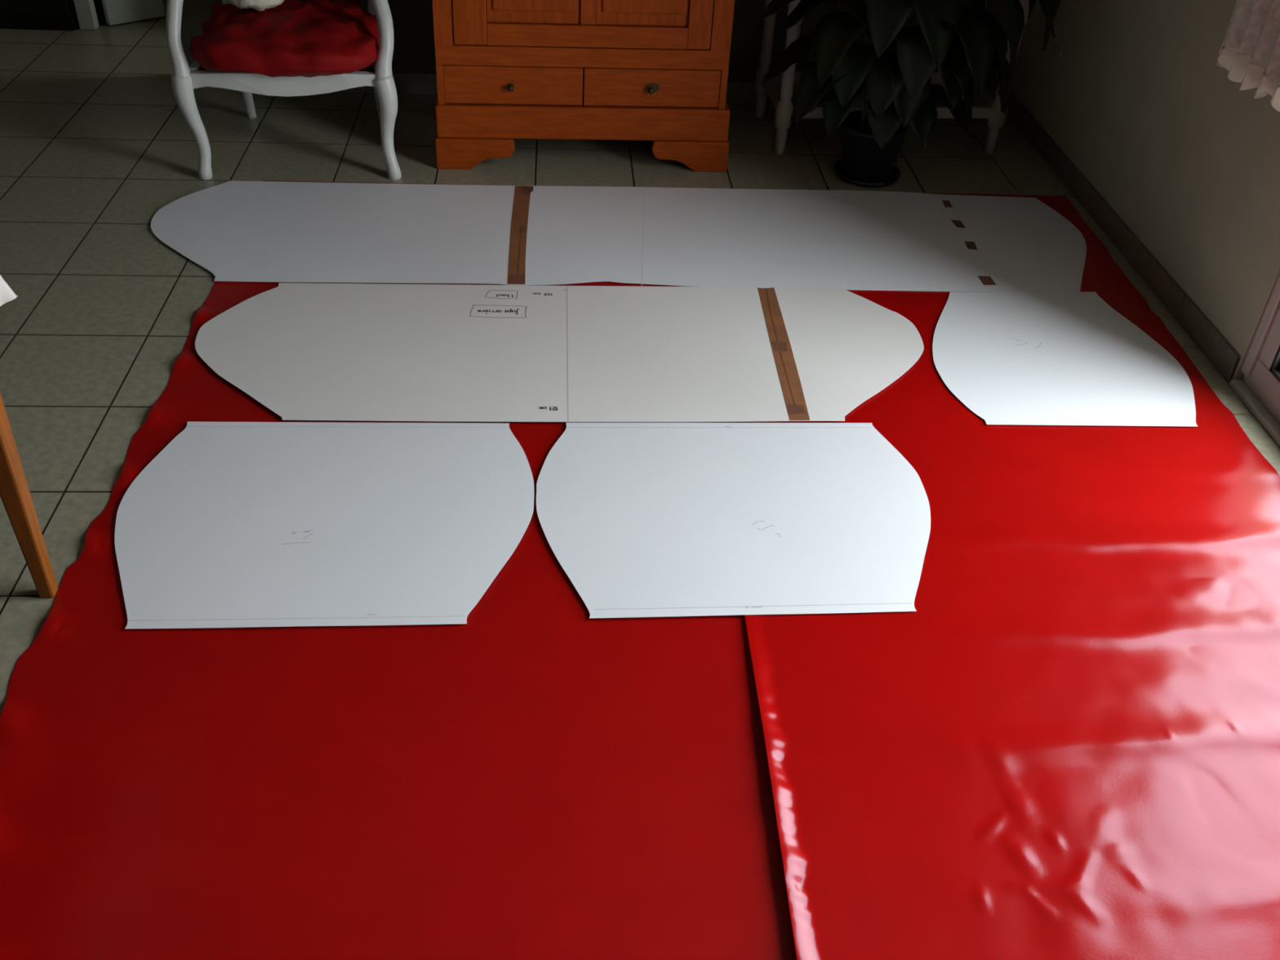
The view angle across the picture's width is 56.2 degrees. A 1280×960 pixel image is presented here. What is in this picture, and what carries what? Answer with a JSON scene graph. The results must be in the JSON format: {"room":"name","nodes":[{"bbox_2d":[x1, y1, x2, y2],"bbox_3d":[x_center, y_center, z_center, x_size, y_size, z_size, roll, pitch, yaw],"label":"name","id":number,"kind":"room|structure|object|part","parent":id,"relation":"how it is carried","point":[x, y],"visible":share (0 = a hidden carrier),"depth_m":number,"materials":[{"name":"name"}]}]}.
{"room":"living room","nodes":[
{"label":"living room","id":0,"kind":"room"},
{"bbox_2d":[162,0,1008,88],"bbox_3d":[-0.096,-2.545,3.953,3.210,2.550,0.150,0,37,-4],"label":"wall","id":1,"kind":"structure","parent":0,"point":[414,47],"depth_m":4.52,"materials":[{"name":"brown paint"}]},
{"bbox_2d":[195,72,996,105],"bbox_3d":[-0.152,-1.514,4.635,3.200,0.080,0.009,0,37,-4],"label":"baseboard","id":2,"kind":"structure","parent":1,"relation":"attached to","point":[405,82],"depth_m":4.60,"materials":[{"name":"grey tile"}]},
{"bbox_2d":[0,0,1279,716],"bbox_3d":[-1.667,-0.278,3.007,6.468,0.060,9.478,0,37,-4],"label":"floor","id":3,"kind":"structure","parent":0,"point":[95,138],"depth_m":3.96,"materials":[{"name":"grey tile"}]},
{"bbox_2d":[0,392,57,598],"bbox_3d":[-1.713,0.143,1.799,1.250,0.725,0.755,0,37,-4],"label":"dining table","id":4,"kind":"object","parent":3,"relation":"on","point":[15,494],"visible":1,"depth_m":2.20,"materials":[{"name":"orange wood"}]},
{"bbox_2d":[0,275,18,306],"bbox_3d":[-1.696,-0.105,1.612,1.345,0.114,0.847,0,37,-4],"label":"tablecloth","id":5,"kind":"object","parent":4,"relation":"on","point":[6,294],"visible":1,"depth_m":2.00,"materials":[{"name":"white fabric"}]},
{"bbox_2d":[0,0,79,31],"bbox_3d":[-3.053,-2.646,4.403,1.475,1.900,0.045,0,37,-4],"label":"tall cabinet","id":6,"kind":"object","parent":3,"relation":"on","point":[37,15],"visible":1,"depth_m":4.97,"materials":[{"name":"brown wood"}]},
{"bbox_3d":[-2.698,-2.647,4.414,0.735,1.800,0.024,0,37,-4],"label":"door","id":7,"kind":"part","parent":6,"relation":"part of","materials":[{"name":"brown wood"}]},
{"bbox_2d":[165,0,401,180],"bbox_3d":[-1.138,-1.602,3.901,0.691,1.026,0.724,-2,37,-6],"label":"armchair","id":8,"kind":"object","parent":3,"relation":"on","point":[185,78],"visible":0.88,"depth_m":3.75,"materials":[{"name":"white paint"}]},
{"bbox_3d":[-1.423,-1.123,3.815,0.079,0.337,0.069,-2,37,-6],"label":"leg","id":9,"kind":"part","parent":8,"relation":"part of","materials":[{"name":"white paint"}]},
{"bbox_3d":[-1.385,-1.395,3.924,0.025,0.054,0.449,4,37,1],"label":"seat rail","id":10,"kind":"part","parent":8,"relation":"part of","materials":[{"name":"white paint"}]},
{"bbox_3d":[-1.395,-1.427,4.215,0.048,0.346,0.108,-2,37,-6],"label":"leg","id":11,"kind":"part","parent":8,"relation":"part of","materials":[{"name":"white paint"}]},
{"bbox_3d":[-1.106,-1.248,3.762,0.605,0.076,0.052,-2,37,-6],"label":"seat rail","id":12,"kind":"part","parent":8,"relation":"part of","materials":[{"name":"white paint"}]},
{"bbox_2d":[189,0,379,77],"bbox_3d":[-1.115,-1.436,3.844,0.591,0.144,0.541,0,37,-4],"label":"cushion","id":13,"kind":"object","parent":8,"relation":"on","point":[309,38],"visible":0.98,"depth_m":3.69,"materials":[{"name":"red fabric"}]},
{"bbox_2d":[227,0,284,11],"bbox_3d":[-1.220,-1.553,3.818,0.194,0.094,0.208,0,37,-4],"label":"folded cloth","id":14,"kind":"object","parent":13,"relation":"on","point":[258,5],"visible":1,"depth_m":3.75,"materials":[{"name":"beige fabric"}]},
{"bbox_3d":[-1.130,-1.400,3.941,0.545,0.028,0.440,-2,37,-6],"label":"seat","id":15,"kind":"part","parent":8,"relation":"part of","materials":[{"name":"red fabric"}]},
{"bbox_3d":[-1.148,-1.874,3.979,0.600,0.688,0.198,-2,37,-6],"label":"frame","id":16,"kind":"part","parent":8,"relation":"part of","materials":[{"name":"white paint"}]},
{"bbox_3d":[-1.152,-1.905,4.007,0.470,0.530,0.188,-2,37,-6],"label":"backrest","id":17,"kind":"part","parent":8,"relation":"part of","materials":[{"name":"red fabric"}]},
{"bbox_3d":[-0.934,-1.440,4.267,0.048,0.346,0.108,-2,37,-6],"label":"leg","id":18,"kind":"part","parent":8,"relation":"part of","materials":[{"name":"white paint"}]},
{"bbox_3d":[-0.814,-1.142,3.882,0.073,0.341,0.069,-2,37,-6],"label":"leg","id":19,"kind":"part","parent":8,"relation":"part of","materials":[{"name":"white paint"}]},
{"bbox_2d":[0,180,796,959],"bbox_3d":[-0.394,0.187,2.430,1.557,0.012,3.887,0,37,-4],"label":"sheet","id":20,"kind":"object","parent":3,"relation":"on","point":[532,777],"visible":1,"depth_m":2.02,"materials":[{"name":"red plastic"}]},
{"bbox_2d":[114,421,533,629],"bbox_3d":[-0.668,0.073,2.557,0.879,0.001,0.690,0,37,-4],"label":"card pattern","id":21,"kind":"object","parent":20,"relation":"on","point":[231,524],"visible":1,"depth_m":2.53,"materials":[{"name":"grey cardboard"}]},
{"bbox_2d":[195,283,924,422],"bbox_3d":[-0.188,-0.348,3.145,1.924,0.001,0.692,0,37,-4],"label":"card pattern","id":22,"kind":"object","parent":20,"relation":"on","point":[302,351],"visible":1,"depth_m":3.12,"materials":[{"name":"white cardboard"}]},
{"bbox_3d":[-0.387,-0.462,3.280,0.154,0.001,0.074,0,37,-4],"label":"pen frame","id":23,"kind":"part","parent":22,"relation":"part of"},
{"bbox_3d":[-0.388,-0.519,3.355,0.092,0.001,0.049,0,37,-4],"label":"pen frame","id":24,"kind":"part","parent":22,"relation":"part of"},
{"bbox_2d":[431,0,734,172],"bbox_3d":[-0.171,-1.952,3.728,1.030,1.870,0.540,-1,37,-5],"label":"wardrobe","id":25,"kind":"object","parent":3,"relation":"on","point":[656,71],"visible":1,"depth_m":3.91,"materials":[{"name":"brown wood"}]},
{"bbox_3d":[-0.510,-1.943,3.411,0.105,1.382,0.022,-1,37,-5],"label":"door","id":26,"kind":"part","parent":25,"relation":"part of","materials":[{"name":"brown wood"}]},
{"bbox_3d":[-0.422,-1.276,3.902,0.020,0.020,0.023,-1,37,-5],"label":"knob","id":27,"kind":"part","parent":25,"relation":"part of","materials":[{"name":"gold metal"}]},
{"bbox_3d":[-0.413,-1.293,3.921,0.451,0.123,0.021,-1,37,-5],"label":"drawer","id":28,"kind":"part","parent":25,"relation":"part of","materials":[{"name":"brown wood"}]},
{"bbox_3d":[-0.311,-1.939,3.443,0.292,1.218,0.008,-1,37,-5],"label":"panel","id":29,"kind":"part","parent":25,"relation":"part of","materials":[{"name":"brown wood"}]},
{"bbox_3d":[-0.182,-1.371,3.884,0.950,0.062,0.022,-1,37,-5],"label":"rail","id":30,"kind":"part","parent":25,"relation":"part of","materials":[{"name":"brown wood"}]},
{"bbox_3d":[-0.167,-1.424,3.842,0.642,0.068,0.022,-1,37,-5],"label":"rail","id":31,"kind":"part","parent":25,"relation":"part of","materials":[{"name":"brown wood"}]},
{"bbox_3d":[0.033,-1.944,3.474,0.293,1.218,0.008,-1,37,-5],"label":"panel","id":32,"kind":"part","parent":25,"relation":"part of","materials":[{"name":"brown wood"}]},
{"bbox_3d":[0.035,-1.282,3.944,0.020,0.020,0.023,-1,37,-5],"label":"knob","id":33,"kind":"part","parent":25,"relation":"part of","materials":[{"name":"gold metal"}]},
{"bbox_3d":[0.039,-1.298,3.962,0.450,0.123,0.021,-1,37,-5],"label":"drawer","id":34,"kind":"part","parent":25,"relation":"part of","materials":[{"name":"brown wood"}]},
{"bbox_2d":[755,0,1029,155],"bbox_3d":[0.883,-1.575,4.275,0.885,0.705,0.460,-2,37,-7],"label":"chair","id":35,"kind":"object","parent":3,"relation":"on","point":[990,108],"visible":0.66,"depth_m":4.28,"materials":[{"name":"beige paint"}]},
{"bbox_3d":[0.472,-1.659,4.377,0.062,0.680,0.061,-2,37,-7],"label":"leg","id":36,"kind":"part","parent":35,"relation":"part of","materials":[{"name":"beige paint"}]},
{"bbox_3d":[0.485,-1.401,4.348,0.024,0.040,0.300,-2,37,-7],"label":"rail","id":37,"kind":"part","parent":35,"relation":"part of","materials":[{"name":"beige paint"}]},
{"bbox_3d":[0.515,-1.442,4.093,0.062,0.680,0.061,-2,37,-7],"label":"leg","id":38,"kind":"part","parent":35,"relation":"part of","materials":[{"name":"beige paint"}]},
{"bbox_3d":[0.853,-1.524,4.538,0.725,0.040,0.024,-2,37,-7],"label":"rail","id":39,"kind":"part","parent":35,"relation":"part of","materials":[{"name":"beige paint"}]},
{"bbox_3d":[0.895,-1.306,4.254,0.725,0.040,0.024,-2,37,-7],"label":"rail","id":40,"kind":"part","parent":35,"relation":"part of","materials":[{"name":"beige paint"}]},
{"bbox_3d":[1.251,-1.688,4.472,0.062,0.680,0.061,-2,37,-7],"label":"leg","id":41,"kind":"part","parent":35,"relation":"part of","materials":[{"name":"beige paint"}]},
{"bbox_3d":[1.264,-1.429,4.444,0.024,0.040,0.300,-2,37,-7],"label":"rail","id":42,"kind":"part","parent":35,"relation":"part of","materials":[{"name":"beige paint"}]},
{"bbox_3d":[1.293,-1.470,4.189,0.062,0.680,0.061,-2,37,-7],"label":"leg","id":43,"kind":"part","parent":35,"relation":"part of","materials":[{"name":"beige paint"}]},
{"bbox_2d":[760,0,1060,187],"bbox_3d":[0.866,-1.415,3.909,0.960,0.889,0.661,6,37,3],"label":"potted plant","id":44,"kind":"object","parent":3,"relation":"on","point":[966,42],"visible":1,"depth_m":3.75,"materials":[{"name":"green plant"}]},
{"bbox_3d":[0.791,-1.136,4.113,0.230,0.186,0.230,0,37,-4],"label":"pot","id":45,"kind":"part","parent":44,"relation":"part of","materials":[{"name":"black plastic"}]},
{"bbox_2d":[712,192,1279,959],"bbox_3d":[0.867,0.186,2.515,1.399,0.018,3.889,0,37,-4],"label":"sheet","id":46,"kind":"object","parent":3,"relation":"on","point":[1068,746],"visible":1,"depth_m":2.22,"materials":[{"name":"red plastic"}]},
{"bbox_2d":[151,180,1086,292],"bbox_3d":[-0.028,-0.767,3.714,2.911,0.001,0.706,0,37,-4],"label":"card pattern","id":47,"kind":"object","parent":46,"relation":"on","point":[235,230],"visible":1,"depth_m":3.69,"materials":[{"name":"white cardboard"}]},
{"bbox_2d":[536,422,930,618],"bbox_3d":[0.212,0.065,2.632,0.879,0.001,0.679,0,37,-4],"label":"card pattern","id":48,"kind":"object","parent":46,"relation":"on","point":[642,519],"visible":1,"depth_m":2.61,"materials":[{"name":"grey cardboard"}]},
{"bbox_2d":[932,292,1197,426],"bbox_3d":[1.111,-0.345,3.240,0.677,0.001,0.696,0,37,-4],"label":"card pattern","id":49,"kind":"object","parent":46,"relation":"on","point":[1018,358],"visible":1,"depth_m":3.19,"materials":[{"name":"grey cardboard"}]},
{"bbox_2d":[1009,0,1279,380],"bbox_3d":[1.738,-1.261,2.446,0.240,2.610,9.400,0,37,-4],"label":"wall","id":50,"kind":"structure","parent":0,"point":[1138,99],"depth_m":3.47,"materials":[{"name":"beige paint"}]},
{"bbox_2d":[1048,40,1062,70],"bbox_3d":[1.481,-1.516,4.280,0.012,0.080,0.080,0,37,-4],"label":"wall socket","id":51,"kind":"object","parent":50,"relation":"attached to","point":[1056,49],"visible":1,"depth_m":4.27,"materials":[{"name":"beige paint"}]},
{"bbox_2d":[1006,89,1240,382],"bbox_3d":[1.504,-0.901,3.950,0.009,0.080,2.021,0,37,-4],"label":"baseboard","id":52,"kind":"structure","parent":50,"relation":"attached to","point":[1212,344],"depth_m":3.69,"materials":[{"name":"grey tile"}]},
{"bbox_2d":[1216,0,1279,111],"bbox_3d":[1.612,-1.098,1.800,0.099,1.625,2.210,0,37,-4],"label":"lace curtain","id":53,"kind":"object","parent":50,"relation":"attached to","point":[1250,49],"visible":1,"depth_m":2.92,"materials":[{"name":"beige fabric"}]},
{"bbox_2d":[1229,379,1279,446],"bbox_3d":[1.625,0.368,2.337,0.032,0.017,2.067,0,37,-4],"label":"trim","id":54,"kind":"structure","parent":50,"relation":"attached to","point":[1239,387],"depth_m":3.05,"materials":[{"name":"grey"}]},
{"bbox_2d":[1240,275,1279,424],"bbox_3d":[1.689,-0.484,1.692,0.142,2.160,2.067,0,37,-4],"label":"door","id":55,"kind":"structure","parent":50,"relation":"in","point":[1260,368],"depth_m":3.03,"materials":[{"name":"grey wood"}]},
{"bbox_3d":[1.659,-1.117,2.487,0.081,2.115,0.035,0,37,-4],"label":"frame","id":56,"kind":"part","parent":55,"relation":"part of","materials":[{"name":"grey wood"}]},
{"bbox_3d":[1.640,0.011,2.696,0.063,0.058,0.992,0,37,-4],"label":"sash","id":57,"kind":"part","parent":55,"relation":"part of","materials":[{"name":"grey wood"}]},
{"bbox_3d":[-1.646,-2.972,4.401,6.240,2.550,0.150,0,37,-4],"label":"wall","id":58,"kind":"structure","parent":0,"visible":0},
{"bbox_2d":[73,0,98,29],"bbox_3d":[-2.275,-2.744,4.424,0.066,2.100,0.050,0,37,-4],"label":"trim","id":59,"kind":"structure","parent":58,"relation":"attached to","point":[86,11],"depth_m":5.00,"materials":[{"name":"white paint"}]},
{"bbox_2d":[101,0,164,25],"bbox_3d":[-1.897,-2.879,4.676,0.806,2.034,0.094,-27,46,-33],"label":"door","id":60,"kind":"structure","parent":58,"relation":"in","point":[116,11],"depth_m":5.10,"materials":[{"name":"white paint"}]}
]}

